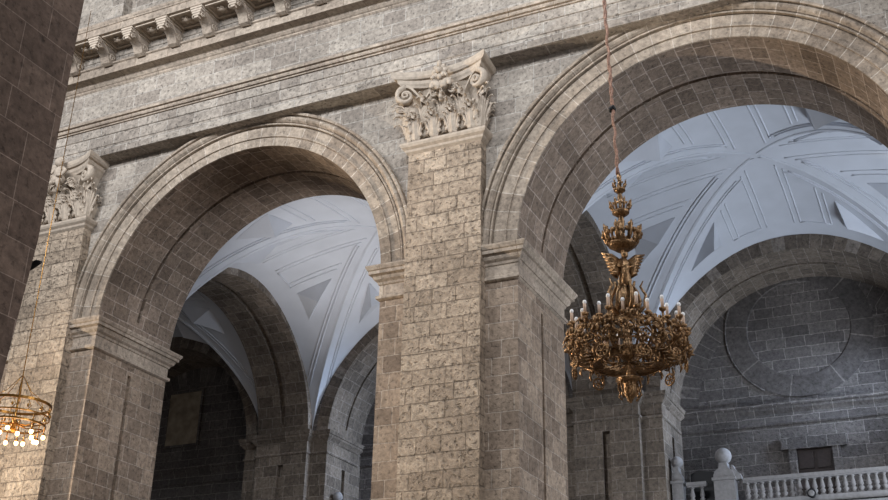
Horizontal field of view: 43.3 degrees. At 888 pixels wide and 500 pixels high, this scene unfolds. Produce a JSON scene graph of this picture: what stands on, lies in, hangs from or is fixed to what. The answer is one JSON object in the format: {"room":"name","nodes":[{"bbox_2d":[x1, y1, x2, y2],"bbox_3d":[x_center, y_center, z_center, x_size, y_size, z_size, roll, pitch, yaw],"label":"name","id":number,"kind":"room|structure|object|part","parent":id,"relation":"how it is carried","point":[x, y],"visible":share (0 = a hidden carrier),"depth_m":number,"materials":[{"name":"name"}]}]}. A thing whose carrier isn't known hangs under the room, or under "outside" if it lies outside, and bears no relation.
{"room":"church","nodes":[
{"label":"church","id":0,"kind":"room"},
{"bbox_2d":[0,12,90,445],"bbox_3d":[-9.430,-1.056,27.112,1.512,11.595,1.480,-10,-27,23],"label":"brass chandelier","id":1,"kind":"object","parent":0,"point":[14,422],"visible":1,"depth_m":25.04,"materials":[{"name":"gold metal"}]},
{"bbox_2d":[173,290,257,415],"bbox_3d":[-14.700,4.165,45.483,11.220,6.020,10.160,-10,-27,23],"label":"vault","id":2,"kind":"object","parent":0,"point":[200,319],"visible":0.17,"depth_m":46.65,"materials":[{"name":"white paint"}]},
{"bbox_2d":[185,195,571,428],"bbox_3d":[-2.386,1.931,40.109,11.220,6.020,10.160,-10,-27,23],"label":"vault","id":3,"kind":"object","parent":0,"point":[312,254],"visible":0.45,"depth_m":43.20,"materials":[{"name":"white paint"}]},
{"bbox_2d":[257,344,652,434],"bbox_3d":[5.944,2.571,41.671,54.480,6.500,0.001,-10,-27,23],"label":"wall","id":4,"kind":"structure","parent":0,"point":[566,375],"depth_m":41.44,"materials":[{"name":"grey stone"}]},
{"bbox_2d":[165,337,257,438],"bbox_3d":[-11.961,6.955,50.598,10.760,5.380,2.780,-10,-27,23],"label":"arch","id":5,"kind":"object","parent":4,"relation":"attached to","point":[196,354],"visible":0.3,"depth_m":49.89,"materials":[{"name":"stone"}]},
{"bbox_2d":[317,322,568,444],"bbox_3d":[0.353,4.720,45.224,10.760,5.380,2.780,-10,-27,23],"label":"arch","id":6,"kind":"object","parent":4,"relation":"attached to","point":[349,397],"visible":0.33,"depth_m":46.04,"materials":[{"name":"stone"}]},
{"bbox_2d":[646,234,887,404],"bbox_3d":[12.667,2.486,39.850,10.760,5.380,2.780,-10,-27,23],"label":"arch","id":7,"kind":"object","parent":4,"relation":"attached to","point":[755,267],"visible":0.83,"depth_m":40.43,"materials":[{"name":"stone"}]},
{"bbox_2d":[87,0,887,290],"bbox_3d":[0.992,-7.208,34.390,54.480,17.900,3.400,-10,-27,23],"label":"wall","id":8,"kind":"structure","parent":0,"point":[515,86],"depth_m":31.21,"materials":[{"name":"stone"}]},
{"bbox_2d":[78,0,131,29],"bbox_3d":[-12.147,-10.063,40.243,3.100,8.300,0.520,-10,-27,23],"label":"pilaster","id":9,"kind":"object","parent":8,"relation":"attached to","point":[101,10],"visible":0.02,"depth_m":39.19,"materials":[{"name":"stone"}]},
{"bbox_2d":[71,112,406,349],"bbox_3d":[-5.332,-0.698,34.450,11.800,5.900,3.640,-10,-27,23],"label":"stone arch","id":10,"kind":"object","parent":8,"relation":"attached to","point":[139,274],"visible":0.94,"depth_m":34.86,"materials":[{"name":"stone"}]},
{"bbox_2d":[53,0,749,164],"bbox_3d":[-0.160,-7.078,31.697,54.480,4.150,1.980,-10,-27,23],"label":"entablature","id":11,"kind":"object","parent":8,"relation":"attached to","point":[173,73],"visible":0.74,"depth_m":34.07,"materials":[{"name":"stone"}]},
{"bbox_3d":[0.050,-7.692,32.431,54.480,0.610,0.980,-10,-27,23],"label":"bed molding","id":12,"kind":"part","parent":11,"relation":"part of","materials":[{"name":"stone"}]},
{"bbox_3d":[0.060,-6.046,31.771,54.480,0.310,0.770,-10,-27,23],"label":"taenia molding","id":13,"kind":"part","parent":11,"relation":"part of","materials":[{"name":"stone"}]},
{"bbox_2d":[482,0,887,278],"bbox_3d":[6.981,-2.932,29.076,11.800,5.900,3.640,-10,-27,23],"label":"stone arch","id":14,"kind":"object","parent":8,"relation":"attached to","point":[832,61],"visible":0.95,"depth_m":29.35,"materials":[{"name":"stone"}]},
{"bbox_2d":[150,305,887,499],"bbox_3d":[7.113,9.781,41.350,54.480,20.600,0.600,-10,-27,23],"label":"wall","id":15,"kind":"structure","parent":0,"point":[755,452],"depth_m":40.83,"materials":[{"name":"grey stone"}]},
{"bbox_2d":[162,388,204,449],"bbox_3d":[-12.058,7.818,51.867,2.000,2.680,0.120,-10,-27,23],"label":"stone plaque","id":16,"kind":"object","parent":15,"relation":"attached to","point":[184,413],"visible":1,"depth_m":51.84,"materials":[{"name":"grey stone"}]},
{"bbox_2d":[152,460,243,487],"bbox_3d":[-11.461,10.137,50.420,9.700,0.840,0.270,-10,-27,23],"label":"string course","id":17,"kind":"object","parent":15,"relation":"attached to","point":[233,470],"visible":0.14,"depth_m":50.22,"materials":[{"name":"grey stone"}]},
{"bbox_2d":[163,367,237,398],"bbox_3d":[-11.375,7.733,51.617,9.700,4.850,0.012,-10,-27,23],"label":"band","id":18,"kind":"object","parent":15,"relation":"attached to","point":[215,374],"visible":0.29,"depth_m":52.56,"materials":[{"name":"grey stone"}]},
{"bbox_2d":[359,446,372,467],"bbox_3d":[0.853,7.902,45.046,9.700,0.840,0.270,-10,-27,23],"label":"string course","id":19,"kind":"object","parent":15,"relation":"attached to","point":[366,458],"visible":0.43,"depth_m":46.83,"materials":[{"name":"grey stone"}]},
{"bbox_2d":[362,400,374,446],"bbox_3d":[0.939,5.499,46.242,9.700,4.850,0.012,-10,-27,23],"label":"band","id":20,"kind":"object","parent":15,"relation":"attached to","point":[368,434],"visible":0.03,"depth_m":47.39,"materials":[{"name":"grey stone"}]},
{"bbox_2d":[680,280,887,411],"bbox_3d":[13.252,3.264,40.868,9.700,4.850,0.012,-10,-27,23],"label":"band","id":21,"kind":"object","parent":15,"relation":"attached to","point":[877,297],"visible":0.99,"depth_m":42.12,"materials":[{"name":"grey stone"}]},
{"bbox_2d":[680,391,887,434],"bbox_3d":[13.166,5.668,39.672,9.700,0.840,0.270,-10,-27,23],"label":"string course","id":22,"kind":"object","parent":15,"relation":"attached to","point":[870,404],"visible":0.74,"depth_m":40.07,"materials":[{"name":"grey stone"}]},
{"bbox_2d":[724,276,873,396],"bbox_3d":[12.975,2.856,41.178,5.312,5.240,0.069,-10,-27,23],"label":"round medallion","id":23,"kind":"object","parent":15,"relation":"attached to","point":[806,336],"visible":0.91,"depth_m":41.00,"materials":[{"name":"stone"}]},
{"bbox_2d":[780,432,846,495],"bbox_3d":[12.935,7.726,38.819,2.220,2.620,0.160,-10,-27,23],"label":"door","id":24,"kind":"structure","parent":15,"relation":"in","point":[813,453],"depth_m":39.03,"materials":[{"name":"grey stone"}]},
{"bbox_2d":[857,497,887,499],"bbox_3d":[12.614,8.806,37.101,9.700,0.400,2.400,-10,-27,23],"label":"trim","id":25,"kind":"structure","parent":15,"relation":"attached to","point":[885,498],"depth_m":35.49,"materials":[{"name":"stone"}]},
{"bbox_2d":[670,466,685,499],"bbox_3d":[8.099,8.303,38.599,0.460,1.600,0.520,-10,-27,23],"label":"post","id":26,"kind":"object","parent":25,"relation":"on","point":[678,483],"visible":0.98,"depth_m":38.49,"materials":[{"name":"stone"}]},
{"bbox_2d":[671,456,682,467],"bbox_3d":[8.118,7.401,39.018,0.420,0.420,0.420,-10,-27,23],"label":"stone ball","id":27,"kind":"object","parent":26,"relation":"on","point":[676,461],"visible":1,"depth_m":38.88,"materials":[{"name":"white stone"}]},
{"bbox_2d":[686,481,707,499],"bbox_3d":[8.668,8.421,38.245,0.670,0.950,0.280,-10,-27,23],"label":"stone balustrade","id":28,"kind":"object","parent":25,"relation":"on","point":[690,485],"visible":1,"depth_m":38.26,"materials":[{"name":"white stone"}]},
{"bbox_3d":[8.676,8.063,38.411,0.670,0.160,0.280,-10,-27,23],"label":"handrail","id":29,"kind":"part","parent":28,"relation":"part of","materials":[{"name":"stone"}]},
{"bbox_2d":[690,470,714,499],"bbox_3d":[9.158,8.516,38.984,0.900,1.580,0.700,-10,-27,23],"label":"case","id":30,"kind":"object","parent":25,"relation":"on","point":[699,475],"visible":0.49,"depth_m":38.84,"materials":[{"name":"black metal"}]},
{"bbox_2d":[712,462,738,499],"bbox_3d":[9.555,8.039,37.963,0.800,1.600,0.520,-10,-27,23],"label":"post","id":31,"kind":"object","parent":25,"relation":"on","point":[725,482],"visible":1,"depth_m":37.81,"materials":[{"name":"stone"}]},
{"bbox_2d":[715,448,731,462],"bbox_3d":[9.575,7.073,38.412,0.570,0.570,0.570,-10,-27,23],"label":"stone ball","id":32,"kind":"object","parent":31,"relation":"on","point":[722,454],"visible":0.99,"depth_m":38.22,"materials":[{"name":"white stone"}]},
{"bbox_2d":[731,465,742,480],"bbox_3d":[9.948,7.552,37.989,0.310,0.520,0.280,-10,-27,23],"label":"bracket","id":33,"kind":"object","parent":31,"relation":"attached to","point":[738,475],"visible":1,"depth_m":37.86,"materials":[{"name":"stone"}]},
{"bbox_2d":[743,466,887,499],"bbox_3d":[13.365,7.569,36.195,7.220,0.950,0.280,-10,-27,23],"label":"stone balustrade","id":34,"kind":"object","parent":25,"relation":"on","point":[877,493],"visible":0.98,"depth_m":36.52,"materials":[{"name":"white stone"}]},
{"bbox_2d":[807,488,815,497],"bbox_3d":[11.966,7.922,36.415,0.300,0.300,0.260,-10,-27,23],"label":"spotlight","id":35,"kind":"object","parent":34,"relation":"attached to","point":[811,493],"visible":1,"depth_m":36.32,"materials":[{"name":"black metal"}]},
{"bbox_3d":[13.373,7.210,36.361,7.220,0.160,0.280,-10,-27,23],"label":"handrail","id":36,"kind":"part","parent":34,"relation":"part of","materials":[{"name":"stone"}]},
{"bbox_3d":[0.300,11.041,42.475,9.700,0.400,2.400,-10,-27,23],"label":"trim","id":37,"kind":"structure","parent":15,"relation":"attached to","visible":0},
{"bbox_3d":[-4.216,10.601,43.943,0.360,1.460,0.440,-10,-27,23],"label":"post","id":38,"kind":"object","parent":37,"relation":"on","visible":0},
{"bbox_2d":[333,492,342,499],"bbox_3d":[-4.198,9.776,44.327,0.400,0.400,0.400,-10,-27,23],"label":"stone ball","id":39,"kind":"object","parent":38,"relation":"on","point":[337,495],"visible":1,"depth_m":44.18,"materials":[{"name":"white stone"}]},
{"bbox_2d":[563,0,694,402],"bbox_3d":[3.111,-7.163,21.869,2.064,21.066,2.064,-16,-30,33],"label":"chandelier","id":40,"kind":"object","parent":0,"point":[627,308],"visible":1,"depth_m":17.67,"materials":[{"name":"brown metal"}]},
{"bbox_2d":[570,309,573,320],"bbox_3d":[2.044,1.046,17.912,0.068,0.222,0.068,-10,-27,23],"label":"candle","id":41,"kind":"object","parent":40,"relation":"on","point":[571,310],"depth_m":17.89,"materials":[{"name":"white wax"}]},
{"bbox_3d":[2.116,1.513,17.888,0.428,0.561,0.327,-10,-27,23],"label":"candle arm","id":42,"kind":"part","parent":40,"relation":"part of","materials":[{"name":"brown metal"}]},
{"bbox_3d":[2.150,1.433,17.772,0.407,0.612,0.305,6,-25,-10],"label":"candle arm","id":43,"kind":"part","parent":40,"relation":"part of","materials":[{"name":"brown metal"}]},
{"bbox_3d":[2.197,1.605,18.141,0.367,0.611,0.306,3,-25,-3],"label":"candle arm","id":44,"kind":"part","parent":40,"relation":"part of","materials":[{"name":"brown metal"}]},
{"bbox_3d":[2.264,1.680,18.239,0.431,0.561,0.300,-10,-27,23],"label":"candle arm","id":45,"kind":"part","parent":40,"relation":"part of","materials":[{"name":"brown metal"}]},
{"bbox_3d":[2.196,1.372,17.581,0.418,0.562,0.333,11,-27,-20],"label":"candle arm","id":46,"kind":"part","parent":40,"relation":"part of","materials":[{"name":"brown metal"}]},
{"bbox_2d":[583,300,586,311],"bbox_3d":[2.206,0.881,17.549,0.068,0.222,0.068,-10,-27,23],"label":"candle","id":47,"kind":"object","parent":40,"relation":"on","point":[584,301],"depth_m":17.53,"materials":[{"name":"white wax"}]},
{"bbox_3d":[2.402,1.734,18.410,0.414,0.611,0.335,-10,-27,23],"label":"candle arm","id":48,"kind":"part","parent":40,"relation":"part of","materials":[{"name":"brown metal"}]},
{"bbox_3d":[2.232,1.277,17.434,0.337,0.612,0.436,-10,-27,23],"label":"candle arm","id":49,"kind":"part","parent":40,"relation":"part of","materials":[{"name":"brown metal"}]},
{"bbox_3d":[2.437,1.230,17.263,0.396,0.561,0.292,12,-27,-23],"label":"candle arm","id":50,"kind":"part","parent":40,"relation":"part of","materials":[{"name":"brown metal"}]},
{"bbox_2d":[597,301,600,312],"bbox_3d":[2.417,0.895,17.450,0.068,0.222,0.068,-10,-27,23],"label":"candle","id":51,"kind":"object","parent":40,"relation":"on","point":[598,302],"depth_m":17.44,"materials":[{"name":"white wax"}]},
{"bbox_3d":[2.744,1.805,18.545,0.299,0.612,0.422,6,-25,-11],"label":"candle arm","id":52,"kind":"part","parent":40,"relation":"part of","materials":[{"name":"brown metal"}]},
{"bbox_2d":[606,293,609,304],"bbox_3d":[2.534,0.769,17.293,0.068,0.222,0.068,-10,-27,23],"label":"candle","id":53,"kind":"object","parent":40,"relation":"on","point":[607,295],"depth_m":17.28,"materials":[{"name":"white wax"}]},
{"bbox_3d":[2.547,1.180,17.212,0.297,0.611,0.383,2,-25,-2],"label":"candle arm","id":54,"kind":"part","parent":40,"relation":"part of","materials":[{"name":"brown metal"}]},
{"bbox_3d":[2.962,-8.966,22.807,0.472,17.011,0.084,-10,-27,23],"label":"chain","id":55,"kind":"part","parent":40,"relation":"part of","materials":[{"name":"brown metal"}]},
{"bbox_3d":[2.899,1.850,18.575,0.318,0.561,0.425,-10,-27,23],"label":"candle arm","id":56,"kind":"part","parent":40,"relation":"part of","materials":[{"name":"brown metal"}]},
{"bbox_3d":[2.982,-1.073,19.038,0.255,0.251,0.238,-10,-27,23],"label":"crown","id":57,"kind":"part","parent":40,"relation":"part of","materials":[{"name":"brown metal"}]},
{"bbox_3d":[2.977,-0.697,18.862,0.388,0.301,0.384,-10,-27,23],"label":"crown","id":58,"kind":"part","parent":40,"relation":"part of","materials":[{"name":"brown metal"}]},
{"bbox_3d":[2.963,-0.188,18.626,0.694,0.428,0.694,-10,-27,23],"label":"crown","id":59,"kind":"part","parent":40,"relation":"part of","materials":[{"name":"brown metal"}]},
{"bbox_3d":[2.774,1.179,17.140,0.321,0.561,0.405,-10,-27,23],"label":"candle arm","id":60,"kind":"part","parent":40,"relation":"part of","materials":[{"name":"brown metal"}]},
{"bbox_2d":[620,297,624,308],"bbox_3d":[2.759,0.829,17.293,0.068,0.222,0.068,-10,-27,23],"label":"candle","id":61,"kind":"object","parent":40,"relation":"on","point":[622,299],"depth_m":17.28,"materials":[{"name":"white wax"}]},
{"bbox_3d":[2.950,0.419,18.345,0.240,3.820,0.234,-10,-27,23],"label":"stem","id":62,"kind":"part","parent":40,"relation":"part of","materials":[{"name":"brown metal"}]},
{"bbox_2d":[634,291,637,302],"bbox_3d":[2.954,0.737,17.204,0.068,0.222,0.068,-10,-27,23],"label":"candle","id":63,"kind":"object","parent":40,"relation":"on","point":[635,293],"depth_m":17.19,"materials":[{"name":"white wax"}]},
{"bbox_3d":[2.894,1.147,17.123,0.336,0.611,0.394,10,-26,-19],"label":"candle arm","id":64,"kind":"part","parent":40,"relation":"part of","materials":[{"name":"brown metal"}]},
{"bbox_3d":[3.277,1.808,18.468,0.314,0.561,0.407,-10,-27,23],"label":"candle arm","id":65,"kind":"part","parent":40,"relation":"part of","materials":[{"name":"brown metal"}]},
{"bbox_2d":[645,298,648,309],"bbox_3d":[3.142,0.839,17.297,0.068,0.222,0.068,-10,-27,23],"label":"candle","id":66,"kind":"object","parent":40,"relation":"on","point":[647,299],"depth_m":17.28,"materials":[{"name":"white wax"}]},
{"bbox_3d":[3.166,1.183,17.123,0.383,0.567,0.361,-10,-27,23],"label":"candle arm","id":67,"kind":"part","parent":40,"relation":"part of","materials":[{"name":"brown metal"}]},
{"bbox_3d":[3.461,1.754,18.391,0.326,0.621,0.442,-10,-27,23],"label":"candle arm","id":68,"kind":"part","parent":40,"relation":"part of","materials":[{"name":"brown metal"}]},
{"bbox_3d":[3.340,1.199,17.214,0.291,0.612,0.423,4,-25,-6],"label":"candle arm","id":69,"kind":"part","parent":40,"relation":"part of","materials":[{"name":"brown metal"}]},
{"bbox_2d":[660,295,663,306],"bbox_3d":[3.370,0.791,17.302,0.068,0.222,0.068,-10,-27,23],"label":"candle","id":70,"kind":"object","parent":40,"relation":"on","point":[661,296],"depth_m":17.29,"materials":[{"name":"white wax"}]},
{"bbox_2d":[665,303,668,314],"bbox_3d":[3.477,0.923,17.462,0.068,0.222,0.068,-10,-27,23],"label":"candle","id":71,"kind":"object","parent":40,"relation":"on","point":[666,304],"depth_m":17.45,"materials":[{"name":"white wax"}]},
{"bbox_3d":[3.601,1.718,18.260,0.293,0.561,0.433,-10,-27,23],"label":"candle arm","id":72,"kind":"part","parent":40,"relation":"part of","materials":[{"name":"brown metal"}]},
{"bbox_3d":[3.468,1.260,17.280,0.440,0.561,0.323,-10,-27,23],"label":"candle arm","id":73,"kind":"part","parent":40,"relation":"part of","materials":[{"name":"brown metal"}]},
{"bbox_3d":[3.647,1.620,18.106,0.399,0.612,0.326,11,-27,-20],"label":"candle arm","id":74,"kind":"part","parent":40,"relation":"part of","materials":[{"name":"brown metal"}]},
{"bbox_3d":[3.580,1.314,17.439,0.421,0.621,0.336,-10,-27,23],"label":"candle arm","id":75,"kind":"part","parent":40,"relation":"part of","materials":[{"name":"brown metal"}]},
{"bbox_3d":[3.707,1.566,17.928,0.419,0.561,0.284,7,-25,-11],"label":"candle arm","id":76,"kind":"part","parent":40,"relation":"part of","materials":[{"name":"brown metal"}]},
{"bbox_3d":[3.668,1.414,17.603,0.409,0.561,0.303,-10,-27,23],"label":"candle arm","id":77,"kind":"part","parent":40,"relation":"part of","materials":[{"name":"brown metal"}]},
{"bbox_2d":[677,302,680,313],"bbox_3d":[3.686,0.920,17.565,0.068,0.222,0.068,-10,-27,23],"label":"candle","id":78,"kind":"object","parent":40,"relation":"on","point":[678,304],"depth_m":17.55,"materials":[{"name":"white wax"}]},
{"bbox_3d":[3.723,1.478,17.797,0.405,0.611,0.319,-10,-27,23],"label":"candle arm","id":79,"kind":"part","parent":40,"relation":"part of","materials":[{"name":"brown metal"}]},
{"bbox_2d":[681,312,684,323],"bbox_3d":[3.830,1.094,17.932,0.068,0.222,0.068,-10,-27,23],"label":"candle","id":80,"kind":"object","parent":40,"relation":"on","point":[683,319],"depth_m":17.91,"materials":[{"name":"white wax"}]},
{"bbox_2d":[583,104,887,385],"bbox_3d":[9.928,-0.304,34.735,11.220,6.020,10.160,-10,-27,23],"label":"vault","id":81,"kind":"object","parent":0,"point":[707,188],"visible":0.83,"depth_m":37.10,"materials":[{"name":"white paint"}]},
{"bbox_3d":[-2.608,9.117,15.578,70.000,0.300,50.300,-10,-27,23],"label":"floor","id":82,"kind":"structure","parent":0,"visible":0},
{"bbox_2d":[0,0,83,383],"bbox_3d":[-7.271,-1.598,13.149,4.540,16.900,4.060,-10,-27,23],"label":"stone pier","id":83,"kind":"object","parent":82,"relation":"on","point":[38,38],"visible":1,"depth_m":13.37,"materials":[{"name":"brown stone"}]},
{"bbox_2d":[30,260,41,270],"bbox_3d":[-4.882,0.185,13.238,0.289,0.162,0.145,1,-25,0],"label":"metal hook","id":84,"kind":"object","parent":83,"relation":"attached to","point":[35,263],"visible":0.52,"depth_m":13.23,"materials":[{"name":"black metal"}]},
{"bbox_2d":[0,150,182,499],"bbox_3d":[-11.724,6.612,34.025,4.560,19.440,4.748,-10,-27,23],"label":"stone pier","id":85,"kind":"object","parent":82,"relation":"on","point":[103,381],"visible":0.76,"depth_m":33.94,"materials":[{"name":"stone"}]},
{"bbox_3d":[-11.504,3.513,35.819,4.560,0.940,4.040,-10,-27,23],"label":"impost molding","id":86,"kind":"part","parent":85,"relation":"part of","materials":[{"name":"stone"}]},
{"bbox_2d":[238,429,364,499],"bbox_3d":[-6.094,14.299,43.728,4.400,13.900,3.280,-10,-27,23],"label":"pier","id":87,"kind":"object","parent":82,"relation":"on","point":[306,464],"visible":1,"depth_m":44.98,"materials":[{"name":"stone"}]},
{"bbox_2d":[198,267,311,434],"bbox_3d":[-8.550,3.397,42.634,2.400,5.250,10.500,-10,-27,23],"label":"arch","id":88,"kind":"object","parent":87,"relation":"on","point":[267,338],"visible":0.59,"depth_m":45.48,"materials":[{"name":"stone"}]},
{"bbox_3d":[-5.917,8.471,46.557,4.400,0.940,2.920,-10,-27,23],"label":"impost molding","id":89,"kind":"part","parent":87,"relation":"part of","materials":[{"name":"stone"}]},
{"bbox_2d":[365,49,577,499],"bbox_3d":[0.605,4.392,28.680,4.560,19.437,4.676,-10,-27,23],"label":"stone pier","id":90,"kind":"object","parent":82,"relation":"on","point":[470,397],"visible":1,"depth_m":28.29,"materials":[{"name":"stone"}]},
{"bbox_3d":[0.810,1.278,30.445,4.560,0.940,4.040,-10,-27,23],"label":"impost molding","id":91,"kind":"part","parent":90,"relation":"part of","materials":[{"name":"stone"}]},
{"bbox_2d":[566,390,685,499],"bbox_3d":[6.219,12.064,38.354,4.400,13.900,3.280,-10,-27,23],"label":"pier","id":92,"kind":"object","parent":82,"relation":"on","point":[617,449],"visible":0.89,"depth_m":39.35,"materials":[{"name":"stone"}]},
{"bbox_2d":[563,210,634,397],"bbox_3d":[3.764,1.162,37.260,2.400,5.250,10.500,-10,-27,23],"label":"arch","id":93,"kind":"object","parent":92,"relation":"on","point":[586,271],"visible":0.25,"depth_m":40.01,"materials":[{"name":"stone"}]},
{"bbox_3d":[6.397,6.236,41.183,4.400,0.940,2.920,-10,-27,23],"label":"impost molding","id":94,"kind":"part","parent":92,"relation":"part of","materials":[{"name":"stone"}]}
]}

